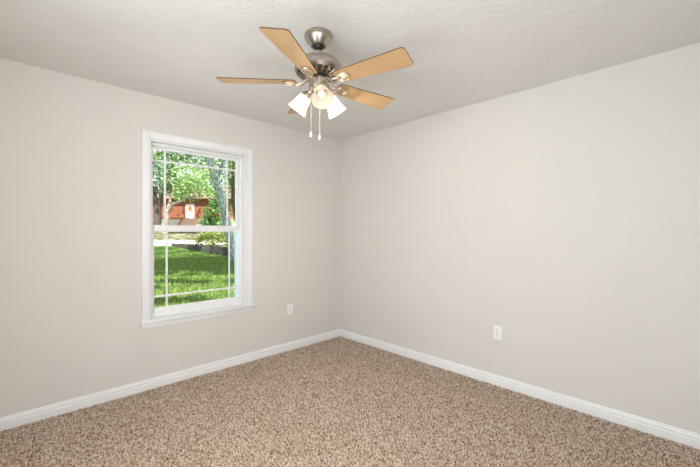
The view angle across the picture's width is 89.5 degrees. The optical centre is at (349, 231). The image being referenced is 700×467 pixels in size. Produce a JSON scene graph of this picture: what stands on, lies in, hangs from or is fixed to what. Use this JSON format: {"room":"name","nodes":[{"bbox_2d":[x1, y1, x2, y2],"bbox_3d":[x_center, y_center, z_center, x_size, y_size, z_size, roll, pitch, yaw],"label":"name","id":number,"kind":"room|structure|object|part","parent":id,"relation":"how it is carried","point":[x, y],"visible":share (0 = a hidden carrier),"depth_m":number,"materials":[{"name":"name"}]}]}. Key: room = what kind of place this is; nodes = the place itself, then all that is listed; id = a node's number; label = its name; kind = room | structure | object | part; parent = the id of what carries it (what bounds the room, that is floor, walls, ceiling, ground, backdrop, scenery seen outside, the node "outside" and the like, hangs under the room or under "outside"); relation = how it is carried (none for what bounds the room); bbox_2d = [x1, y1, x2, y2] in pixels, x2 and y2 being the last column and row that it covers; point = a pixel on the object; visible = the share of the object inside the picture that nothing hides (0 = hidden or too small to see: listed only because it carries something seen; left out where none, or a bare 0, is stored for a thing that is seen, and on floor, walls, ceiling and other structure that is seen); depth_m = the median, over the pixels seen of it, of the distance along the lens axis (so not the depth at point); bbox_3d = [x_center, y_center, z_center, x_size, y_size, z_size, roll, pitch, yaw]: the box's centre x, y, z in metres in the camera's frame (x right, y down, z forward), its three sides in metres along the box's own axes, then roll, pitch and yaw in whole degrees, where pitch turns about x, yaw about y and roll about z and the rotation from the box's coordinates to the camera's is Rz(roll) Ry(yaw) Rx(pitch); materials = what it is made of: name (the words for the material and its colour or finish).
{"room":"empty bedroom","nodes":[
{"label":"empty bedroom","id":0,"kind":"room"},
{"bbox_2d":[0,58,339,417],"bbox_3d":[-1.425,0.108,3.283,3.810,2.490,0.180,0,0,-44],"label":"wall","id":1,"kind":"structure","parent":0,"point":[71,146],"depth_m":2.74,"materials":[{"name":"paint"}]},
{"bbox_2d":[0,329,339,431],"bbox_3d":[-1.357,1.268,3.212,3.450,0.094,0.017,0,0,-44],"label":"baseboard","id":2,"kind":"structure","parent":1,"relation":"attached to","point":[8,422],"depth_m":2.88,"materials":[{"name":"white paint"}]},
{"bbox_2d":[140,130,255,328],"bbox_3d":[-1.394,-0.015,3.283,1.028,1.629,0.224,0,0,-44],"label":"window","id":3,"kind":"structure","parent":1,"relation":"in","point":[152,317],"depth_m":3.26,"materials":[{"name":"white paint"}]},
{"bbox_3d":[-1.441,-0.377,3.327,0.814,0.724,0.028,0,0,-44],"label":"sash","id":4,"kind":"part","parent":3,"relation":"part of","materials":[{"name":"white plastic"}]},
{"bbox_3d":[-1.414,0.334,3.300,0.814,0.765,0.028,0,0,-44],"label":"sash","id":5,"kind":"part","parent":3,"relation":"part of","materials":[{"name":"white plastic"}]},
{"bbox_3d":[-1.437,-0.006,3.324,0.874,1.525,0.105,0,0,-44],"label":"frame","id":6,"kind":"part","parent":3,"relation":"part of","materials":[{"name":"white plastic"}]},
{"bbox_2d":[287,304,292,314],"bbox_3d":[-0.662,0.861,3.892,0.072,0.116,0.009,0,0,-44],"label":"wall outlet","id":7,"kind":"object","parent":1,"relation":"attached to","point":[289,306],"visible":1,"depth_m":3.89,"materials":[{"name":"white plastic"}]},
{"bbox_2d":[0,337,698,466],"bbox_3d":[-0.157,1.407,1.977,3.810,0.193,3.820,0,0,-44],"label":"floor","id":8,"kind":"structure","parent":0,"point":[342,337],"depth_m":2.29,"materials":[{"name":"brown carpet"}]},
{"bbox_2d":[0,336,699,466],"bbox_3d":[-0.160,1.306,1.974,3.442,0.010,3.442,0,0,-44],"label":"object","id":9,"kind":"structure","parent":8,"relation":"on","point":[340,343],"depth_m":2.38,"materials":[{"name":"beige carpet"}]},
{"bbox_2d":[0,0,699,139],"bbox_3d":[-0.157,-1.237,1.977,3.810,0.200,3.820,0,0,-44],"label":"ceiling","id":10,"kind":"structure","parent":0,"point":[463,53],"depth_m":2.15,"materials":[{"name":"white paint"}]},
{"bbox_2d":[216,27,413,139],"bbox_3d":[-0.213,-0.826,2.034,1.068,0.622,1.104,0,0,0],"label":"ceiling fan","id":11,"kind":"object","parent":10,"relation":"hanging from","point":[318,68],"visible":1,"depth_m":1.95,"materials":[{"name":"brown wood"}]},
{"bbox_3d":[-0.528,-0.861,2.022,0.433,0.006,0.144,0,12,-3],"label":"blade","id":12,"kind":"part","parent":11,"relation":"part of","materials":[{"name":"brown wood"}]},
{"bbox_3d":[-0.272,-0.861,1.705,0.144,0.006,0.433,12,3,15],"label":"blade","id":13,"kind":"part","parent":11,"relation":"part of","materials":[{"name":"brown wood"}]},
{"bbox_3d":[-0.298,-0.742,2.087,0.136,0.138,0.119,0,0,0],"label":"lamp shade","id":14,"kind":"part","parent":11,"relation":"part of","materials":[{"name":"white glass"}]},
{"bbox_3d":[-0.306,-0.861,2.364,0.144,0.006,0.433,-13,5,-21],"label":"blade","id":15,"kind":"part","parent":11,"relation":"part of","materials":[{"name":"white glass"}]},
{"bbox_3d":[-0.156,-0.764,1.943,0.042,0.066,0.061,0,0,0],"label":"light bulb","id":16,"kind":"part","parent":11,"relation":"part of","materials":[{"name":"beige glass"}]},
{"bbox_3d":[-0.147,-0.742,1.922,0.120,0.138,0.136,0,0,0],"label":"lamp shade","id":17,"kind":"part","parent":11,"relation":"part of","materials":[{"name":"white glass"}]},
{"bbox_3d":[-0.086,-0.742,2.125,0.131,0.138,0.128,0,0,0],"label":"lamp shade","id":18,"kind":"part","parent":11,"relation":"part of","materials":[{"name":"white glass"}]},
{"bbox_3d":[0.087,-0.861,2.258,0.433,0.006,0.144,0,-12,-39],"label":"blade","id":19,"kind":"part","parent":11,"relation":"part of","materials":[{"name":"brown wood"}]},
{"bbox_3d":[0.109,-0.861,1.851,0.433,0.006,0.144,0,-12,33],"label":"blade","id":20,"kind":"part","parent":11,"relation":"part of","materials":[{"name":"brown wood"}]},
{"bbox_2d":[340,43,699,433],"bbox_3d":[1.207,0.108,3.178,0.180,2.490,3.640,0,0,-44],"label":"wall","id":21,"kind":"structure","parent":0,"point":[563,216],"depth_m":2.71,"materials":[{"name":"paint"}]},
{"bbox_2d":[493,325,501,339],"bbox_3d":[1.252,0.858,2.995,0.009,0.116,0.072,0,0,-44],"label":"wall outlet","id":22,"kind":"object","parent":21,"relation":"attached to","point":[497,330],"visible":1,"depth_m":2.99,"materials":[{"name":"white plastic"}]},
{"bbox_2d":[340,329,699,448],"bbox_3d":[1.074,1.268,3.174,0.017,0.094,3.460,0,0,-44],"label":"baseboard","id":23,"kind":"structure","parent":21,"relation":"attached to","point":[685,437],"depth_m":2.69,"materials":[{"name":"white paint"}]},
{"label":"outside","id":24,"kind":"structure","parent":0,"visible":0},
{"bbox_2d":[154,245,234,307],"bbox_3d":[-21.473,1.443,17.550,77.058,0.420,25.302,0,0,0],"label":"lawn","id":25,"kind":"structure","parent":24,"point":[155,246],"depth_m":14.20,"materials":[{"name":"green plant"}]},
{"bbox_2d":[153,151,234,260],"bbox_3d":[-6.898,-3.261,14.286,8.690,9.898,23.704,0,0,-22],"label":"leaning tree","id":26,"kind":"object","parent":25,"relation":"on","point":[215,176],"visible":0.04,"depth_m":17.97,"materials":[{"name":"grey plant"}]},
{"bbox_2d":[171,243,227,255],"bbox_3d":[-10.778,1.379,25.959,12.435,0.848,0.210,0,0,44],"label":"edging","id":27,"kind":"object","parent":25,"relation":"on","point":[215,250],"visible":0.56,"depth_m":25.47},
{"bbox_2d":[217,161,234,220],"bbox_3d":[-5.866,-1.936,20.038,3.568,7.231,3.202,0,0,-3],"label":"slim tree","id":28,"kind":"object","parent":25,"relation":"on","point":[231,180],"visible":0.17,"depth_m":19.98,"materials":[{"name":"green plant"}]},
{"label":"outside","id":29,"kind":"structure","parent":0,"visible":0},
{"bbox_2d":[194,244,227,246],"bbox_3d":[-6.721,1.383,24.385,20.483,0.640,6.020,0,0,30],"label":"planting bed","id":30,"kind":"object","parent":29,"point":[222,245],"depth_m":27.63,"materials":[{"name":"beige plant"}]},
{"bbox_2d":[194,232,226,245],"bbox_3d":[-10.215,0.645,26.728,1.852,1.716,4.804,0,0,-44],"label":"leafy shrub","id":31,"kind":"object","parent":30,"relation":"on","point":[209,238],"visible":0.77,"depth_m":26.65,"materials":[{"name":"green plant"}]},
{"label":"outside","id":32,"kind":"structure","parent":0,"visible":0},
{"bbox_2d":[154,240,226,245],"bbox_3d":[-17.500,1.065,33.001,85.003,0.315,6.001,0,0,0],"label":"street","id":33,"kind":"structure","parent":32,"point":[156,242],"depth_m":33.33,"materials":[{"name":"concrete"}]},
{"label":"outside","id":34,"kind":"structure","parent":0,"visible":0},
{"bbox_2d":[154,232,234,239],"bbox_3d":[-30.001,0.268,77.952,144.677,1.330,143.941,0,0,-44],"label":"verge","id":35,"kind":"structure","parent":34,"point":[157,235],"depth_m":39.73,"materials":[{"name":"green plant"}]},
{"bbox_2d":[161,157,207,182],"bbox_3d":[-33.333,-7.819,70.064,9.906,14.960,7.073,0,0,-44],"label":"tree","id":36,"kind":"object","parent":35,"relation":"on","point":[172,157],"visible":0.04,"depth_m":70.00,"materials":[{"name":"green plant"}]},
{"bbox_2d":[153,149,225,224],"bbox_3d":[-21.822,-7.889,43.915,12.846,16.132,10.623,0,0,-1],"label":"spreading tree","id":37,"kind":"object","parent":35,"relation":"on","point":[157,217],"visible":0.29,"depth_m":42.76,"materials":[{"name":"green plant"}]},
{"bbox_2d":[153,187,233,219],"bbox_3d":[-26.070,-3.627,56.001,24.200,6.800,9.400,0,0,0],"label":"brick house","id":38,"kind":"structure","parent":35,"relation":"on","point":[180,210],"depth_m":52.01,"materials":[{"name":"brown"}]},
{"bbox_3d":[-23.570,-2.867,52.091,0.920,2.080,0.060,0,0,0],"label":"door","id":39,"kind":"part","parent":38,"relation":"part of","materials":[{"name":"white paint"}]},
{"bbox_3d":[-23.570,-2.927,52.046,1.240,2.200,0.150,0,0,0],"label":"door frame","id":40,"kind":"part","parent":38,"relation":"part of","materials":[{"name":"white paint"}]},
{"bbox_2d":[180,218,206,224],"bbox_3d":[-21.175,-0.890,49.351,3.830,1.852,5.100,0,0,0],"label":"steps","id":41,"kind":"structure","parent":35,"relation":"on","point":[186,221],"depth_m":48.61,"materials":[{"name":"brick"}]},
{"bbox_2d":[162,157,225,234],"bbox_3d":[-17.295,-3.938,39.134,5.484,8.876,8.124,0,0,-44],"label":"tree","id":42,"kind":"object","parent":35,"relation":"on","point":[170,205],"visible":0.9,"depth_m":39.24,"materials":[{"name":"green plant"}]},
{"bbox_2d":[161,218,234,225],"bbox_3d":[-24.710,-0.945,49.251,23.000,1.962,5.300,0,0,0],"label":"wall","id":43,"kind":"structure","parent":35,"relation":"on","point":[172,221],"depth_m":49.00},
{"bbox_2d":[198,197,220,225],"bbox_3d":[-14.511,-1.382,37.003,2.878,4.412,2.387,0,0,-21],"label":"leafy shrub","id":44,"kind":"object","parent":35,"relation":"on","point":[210,220],"visible":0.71,"depth_m":36.76,"materials":[{"name":"green plant"}]},
{"bbox_2d":[198,156,228,186],"bbox_3d":[-25.027,-7.251,66.847,10.175,13.830,7.063,0,0,-44],"label":"tree","id":45,"kind":"object","parent":35,"relation":"on","point":[199,156],"visible":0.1,"depth_m":65.10,"materials":[{"name":"green plant"}]},
{"bbox_2d":[217,218,234,237],"bbox_3d":[-12.818,-0.262,36.530,1.844,2.301,1.305,0,0,-6],"label":"leafy shrub","id":46,"kind":"object","parent":35,"relation":"on","point":[219,224],"visible":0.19,"depth_m":36.39,"materials":[{"name":"green plant"}]}
]}

